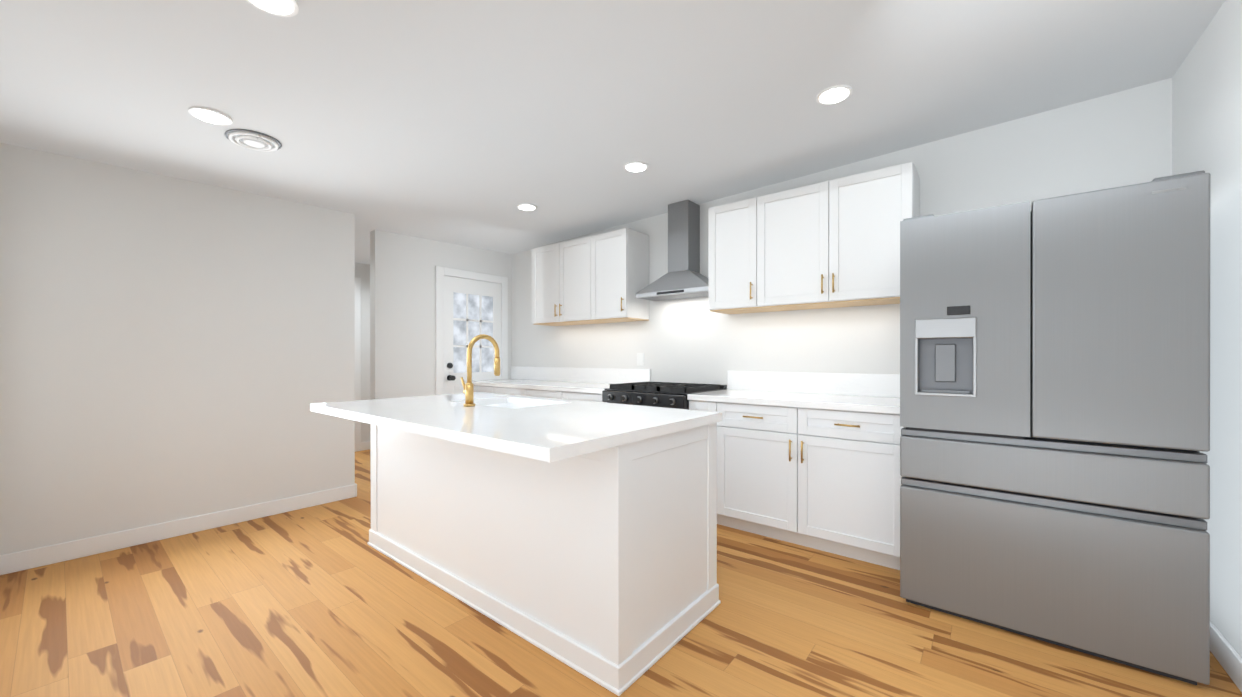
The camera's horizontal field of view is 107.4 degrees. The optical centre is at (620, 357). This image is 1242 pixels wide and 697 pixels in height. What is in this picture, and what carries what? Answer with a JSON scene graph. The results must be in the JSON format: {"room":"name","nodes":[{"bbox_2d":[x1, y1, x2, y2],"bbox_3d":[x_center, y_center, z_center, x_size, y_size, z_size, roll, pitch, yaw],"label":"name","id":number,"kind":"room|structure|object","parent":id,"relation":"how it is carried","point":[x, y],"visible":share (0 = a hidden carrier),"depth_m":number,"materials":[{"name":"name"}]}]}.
{"room":"kitchen","nodes":[
{"label":"kitchen","id":0,"kind":"room"},
{"bbox_2d":[0,143,354,554],"bbox_3d":[-2.816,-0.200,3.131,0.110,2.720,1.780,0,0,39],"label":"wall","id":1,"kind":"structure","parent":0,"point":[172,348],"depth_m":2.90,"materials":[{"name":"paint"}]},
{"bbox_2d":[0,483,356,574],"bbox_3d":[-2.765,1.107,3.121,0.044,0.105,1.764,0,0,39],"label":"baseboard","id":2,"kind":"structure","parent":1,"relation":"attached to","point":[56,553],"depth_m":2.89,"materials":[{"name":"white wood"}]},
{"bbox_2d":[355,263,369,441],"bbox_3d":[-3.740,-0.203,5.081,0.100,2.720,3.650,0,0,39],"label":"wall","id":3,"kind":"structure","parent":0,"point":[362,271],"depth_m":5.69,"materials":[{"name":"paint"}]},
{"bbox_2d":[355,277,369,451],"bbox_3d":[-3.454,0.089,5.341,0.020,2.135,1.285,0,0,39],"label":"door frame","id":4,"kind":"structure","parent":3,"relation":"attached to","point":[359,446],"depth_m":5.61,"materials":[{"name":"white wood"}]},
{"bbox_2d":[370,230,511,479],"bbox_3d":[-1.843,-0.203,4.891,0.110,2.720,1.560,0,0,39],"label":"wall","id":5,"kind":"structure","parent":0,"point":[402,315],"depth_m":4.49,"materials":[{"name":"paint"}]},
{"bbox_2d":[435,266,507,394],"bbox_3d":[-1.603,0.107,5.032,0.087,2.100,0.900,0,0,39],"label":"door","id":6,"kind":"structure","parent":5,"relation":"attached to","point":[467,310],"depth_m":4.98,"materials":[{"name":"white wood"}]},
{"bbox_2d":[0,0,1224,263],"bbox_3d":[-1.584,-1.252,3.337,8.245,0.400,3.850,0,0,39],"label":"ceiling","id":7,"kind":"structure","parent":0,"point":[470,122],"depth_m":2.14,"materials":[{"name":"paint"}]},
{"bbox_2d":[188,106,232,125],"bbox_3d":[-2.021,-1.191,2.248,0.163,0.021,0.163,0,0,-6],"label":"recessed light","id":8,"kind":"object","parent":7,"relation":"in","point":[208,115],"depth_m":2.23,"materials":[{"name":"white plastic"}]},
{"bbox_2d":[225,129,281,151],"bbox_3d":[-2.011,-1.181,2.501,0.245,0.033,0.245,0,0,39],"label":"ceiling vent","id":9,"kind":"object","parent":7,"relation":"in","point":[255,140],"visible":0.96,"depth_m":2.47,"materials":[{"name":"silver metal"}]},
{"bbox_2d":[246,0,298,16],"bbox_3d":[-1.190,-1.218,1.541,0.163,0.021,0.163,0,0,-6],"label":"recessed light","id":10,"kind":"object","parent":7,"relation":"in","point":[282,8],"depth_m":1.57,"materials":[{"name":"white plastic"}]},
{"bbox_2d":[517,203,536,210],"bbox_3d":[-0.776,-1.244,3.768,0.163,0.021,0.163,0,0,-6],"label":"recessed light","id":11,"kind":"object","parent":7,"relation":"in","point":[525,206],"depth_m":3.76,"materials":[{"name":"white plastic"}]},
{"bbox_2d":[624,161,647,172],"bbox_3d":[0.100,-1.273,3.043,0.163,0.021,0.163,0,0,-6],"label":"recessed light","id":12,"kind":"object","parent":7,"relation":"in","point":[635,166],"depth_m":3.02,"materials":[{"name":"white plastic"}]},
{"bbox_2d":[816,85,852,104],"bbox_3d":[1.058,-1.305,2.264,0.163,0.021,0.163,0,0,-6],"label":"recessed light","id":13,"kind":"object","parent":7,"relation":"in","point":[835,94],"depth_m":2.25,"materials":[{"name":"white plastic"}]},
{"bbox_2d":[0,449,1241,696],"bbox_3d":[-1.584,1.189,3.340,8.245,0.060,3.850,0,0,39],"label":"floor","id":14,"kind":"structure","parent":0,"point":[326,599],"depth_m":1.90,"materials":[{"name":"brown wood"}]},
{"bbox_2d":[474,386,527,395],"bbox_3d":[-1.088,0.727,4.878,1.074,0.860,0.627,0,0,39],"label":"base cabinet","id":15,"kind":"object","parent":14,"relation":"on","point":[486,389],"depth_m":4.58,"materials":[{"name":"white wood"}]},
{"bbox_2d":[367,420,721,695],"bbox_3d":[-0.550,0.731,2.483,2.010,0.860,0.760,0,0,39],"label":"kitchen island","id":16,"kind":"object","parent":14,"relation":"on","point":[579,536],"depth_m":1.88,"materials":[{"name":"white wood"}]},
{"bbox_2d":[310,392,721,463],"bbox_3d":[-0.630,0.281,2.352,1.970,0.040,1.084,0,0,39],"label":"island countertop","id":17,"kind":"structure","parent":16,"relation":"on","point":[551,431],"depth_m":1.91,"materials":[{"name":"white stone"}]},
{"bbox_2d":[460,334,499,406],"bbox_3d":[-0.775,0.067,2.506,0.111,0.386,0.222,0,0,39],"label":"faucet","id":18,"kind":"object","parent":17,"relation":"on","point":[468,390],"visible":1,"depth_m":2.42,"materials":[{"name":"gold metal"}]},
{"bbox_2d":[486,400,533,407],"bbox_3d":[-0.646,0.399,2.658,0.624,0.222,0.435,0,0,39],"label":"sink","id":19,"kind":"object","parent":17,"relation":"in","point":[497,403],"depth_m":2.89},
{"bbox_2d":[528,390,606,402],"bbox_3d":[-0.342,0.728,4.275,1.075,0.860,0.627,0,0,39],"label":"base cabinet","id":20,"kind":"object","parent":14,"relation":"on","point":[558,394],"depth_m":4.00,"materials":[{"name":"white wood"}]},
{"bbox_2d":[464,378,623,393],"bbox_3d":[-0.721,0.278,4.568,2.034,0.040,0.647,0,0,39],"label":"countertop","id":21,"kind":"structure","parent":20,"relation":"on","point":[513,383],"depth_m":4.33,"materials":[{"name":"white stone"}]},
{"bbox_2d":[602,382,726,409],"bbox_3d":[0.341,0.689,3.654,0.757,0.940,0.701,0,0,39],"label":"range","id":22,"kind":"object","parent":14,"relation":"on","point":[664,394],"visible":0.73,"depth_m":3.44,"materials":[{"name":"black metal"}]},
{"bbox_2d":[687,399,726,525],"bbox_3d":[0.778,0.729,3.369,0.272,0.860,0.627,0,0,39],"label":"base cabinet","id":23,"kind":"object","parent":14,"relation":"on","point":[712,407],"depth_m":3.06,"materials":[{"name":"white wood"}]},
{"bbox_2d":[727,403,903,569],"bbox_3d":[1.243,0.730,2.993,1.153,0.860,0.627,0,0,39],"label":"base cabinet","id":24,"kind":"object","parent":14,"relation":"on","point":[810,459],"depth_m":2.68,"materials":[{"name":"white wood"}]},
{"bbox_2d":[687,391,899,414],"bbox_3d":[1.176,0.280,3.034,1.310,0.040,0.647,0,0,39],"label":"countertop","id":25,"kind":"structure","parent":24,"relation":"on","point":[873,404],"depth_m":2.86,"materials":[{"name":"white stone"}]},
{"bbox_2d":[900,170,1210,684],"bbox_3d":[1.952,0.255,2.205,0.920,1.812,0.906,0,0,39],"label":"fridge","id":26,"kind":"object","parent":14,"relation":"on","point":[1055,407],"visible":1,"depth_m":1.79,"materials":[{"name":"silver metal"}]},
{"bbox_2d":[512,78,1171,388],"bbox_3d":[-0.405,-0.203,4.796,8.245,2.720,0.100,0,0,39],"label":"wall","id":27,"kind":"structure","parent":0,"point":[1119,139],"depth_m":3.10,"materials":[{"name":"paint"}]},
{"bbox_2d":[512,366,650,382],"bbox_3d":[-0.523,0.182,4.812,2.034,0.150,0.018,0,0,39],"label":"backsplash","id":28,"kind":"structure","parent":27,"relation":"attached to","point":[546,374],"depth_m":4.72,"materials":[{"name":"white stone"}]},
{"bbox_2d":[532,228,648,325],"bbox_3d":[-0.344,-0.728,4.439,1.248,0.779,0.370,0,0,39],"label":"upper cabinet","id":29,"kind":"object","parent":27,"relation":"attached to","point":[599,278],"visible":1,"depth_m":4.19,"materials":[{"name":"white wood"}]},
{"bbox_2d":[637,353,643,365],"bbox_3d":[0.181,0.018,4.253,0.080,0.120,0.007,0,0,39],"label":"outlet","id":30,"kind":"object","parent":27,"relation":"attached to","point":[640,359],"visible":1,"depth_m":4.25,"materials":[{"name":"white plastic"}]},
{"bbox_2d":[636,200,707,300],"bbox_3d":[0.491,-0.895,3.808,0.700,0.780,0.303,0,0,39],"label":"range hood","id":31,"kind":"object","parent":27,"relation":"attached to","point":[683,278],"visible":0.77,"depth_m":3.76,"materials":[{"name":"metal"}]},
{"bbox_2d":[727,371,899,398],"bbox_3d":[1.373,0.184,3.279,1.310,0.150,0.018,0,0,39],"label":"backsplash","id":32,"kind":"structure","parent":27,"relation":"attached to","point":[817,383],"depth_m":3.25,"materials":[{"name":"white stone"}]},
{"bbox_2d":[708,162,919,313],"bbox_3d":[1.260,-0.736,3.143,1.307,0.779,0.370,0,0,39],"label":"upper cabinet","id":33,"kind":"object","parent":27,"relation":"attached to","point":[834,243],"visible":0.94,"depth_m":2.96,"materials":[{"name":"white wood"}]},
{"bbox_2d":[1172,0,1241,657],"bbox_3d":[1.551,-0.197,0.739,0.100,2.720,3.750,0,0,39],"label":"wall","id":34,"kind":"structure","parent":0,"point":[1207,107],"depth_m":1.74,"materials":[{"name":"paint"}]},
{"bbox_2d":[1210,621,1241,691],"bbox_3d":[1.438,1.110,0.691,0.014,0.105,3.270,0,0,39],"label":"baseboard","id":35,"kind":"structure","parent":34,"relation":"attached to","point":[1224,653],"depth_m":1.68,"materials":[{"name":"white wood"}]}
]}

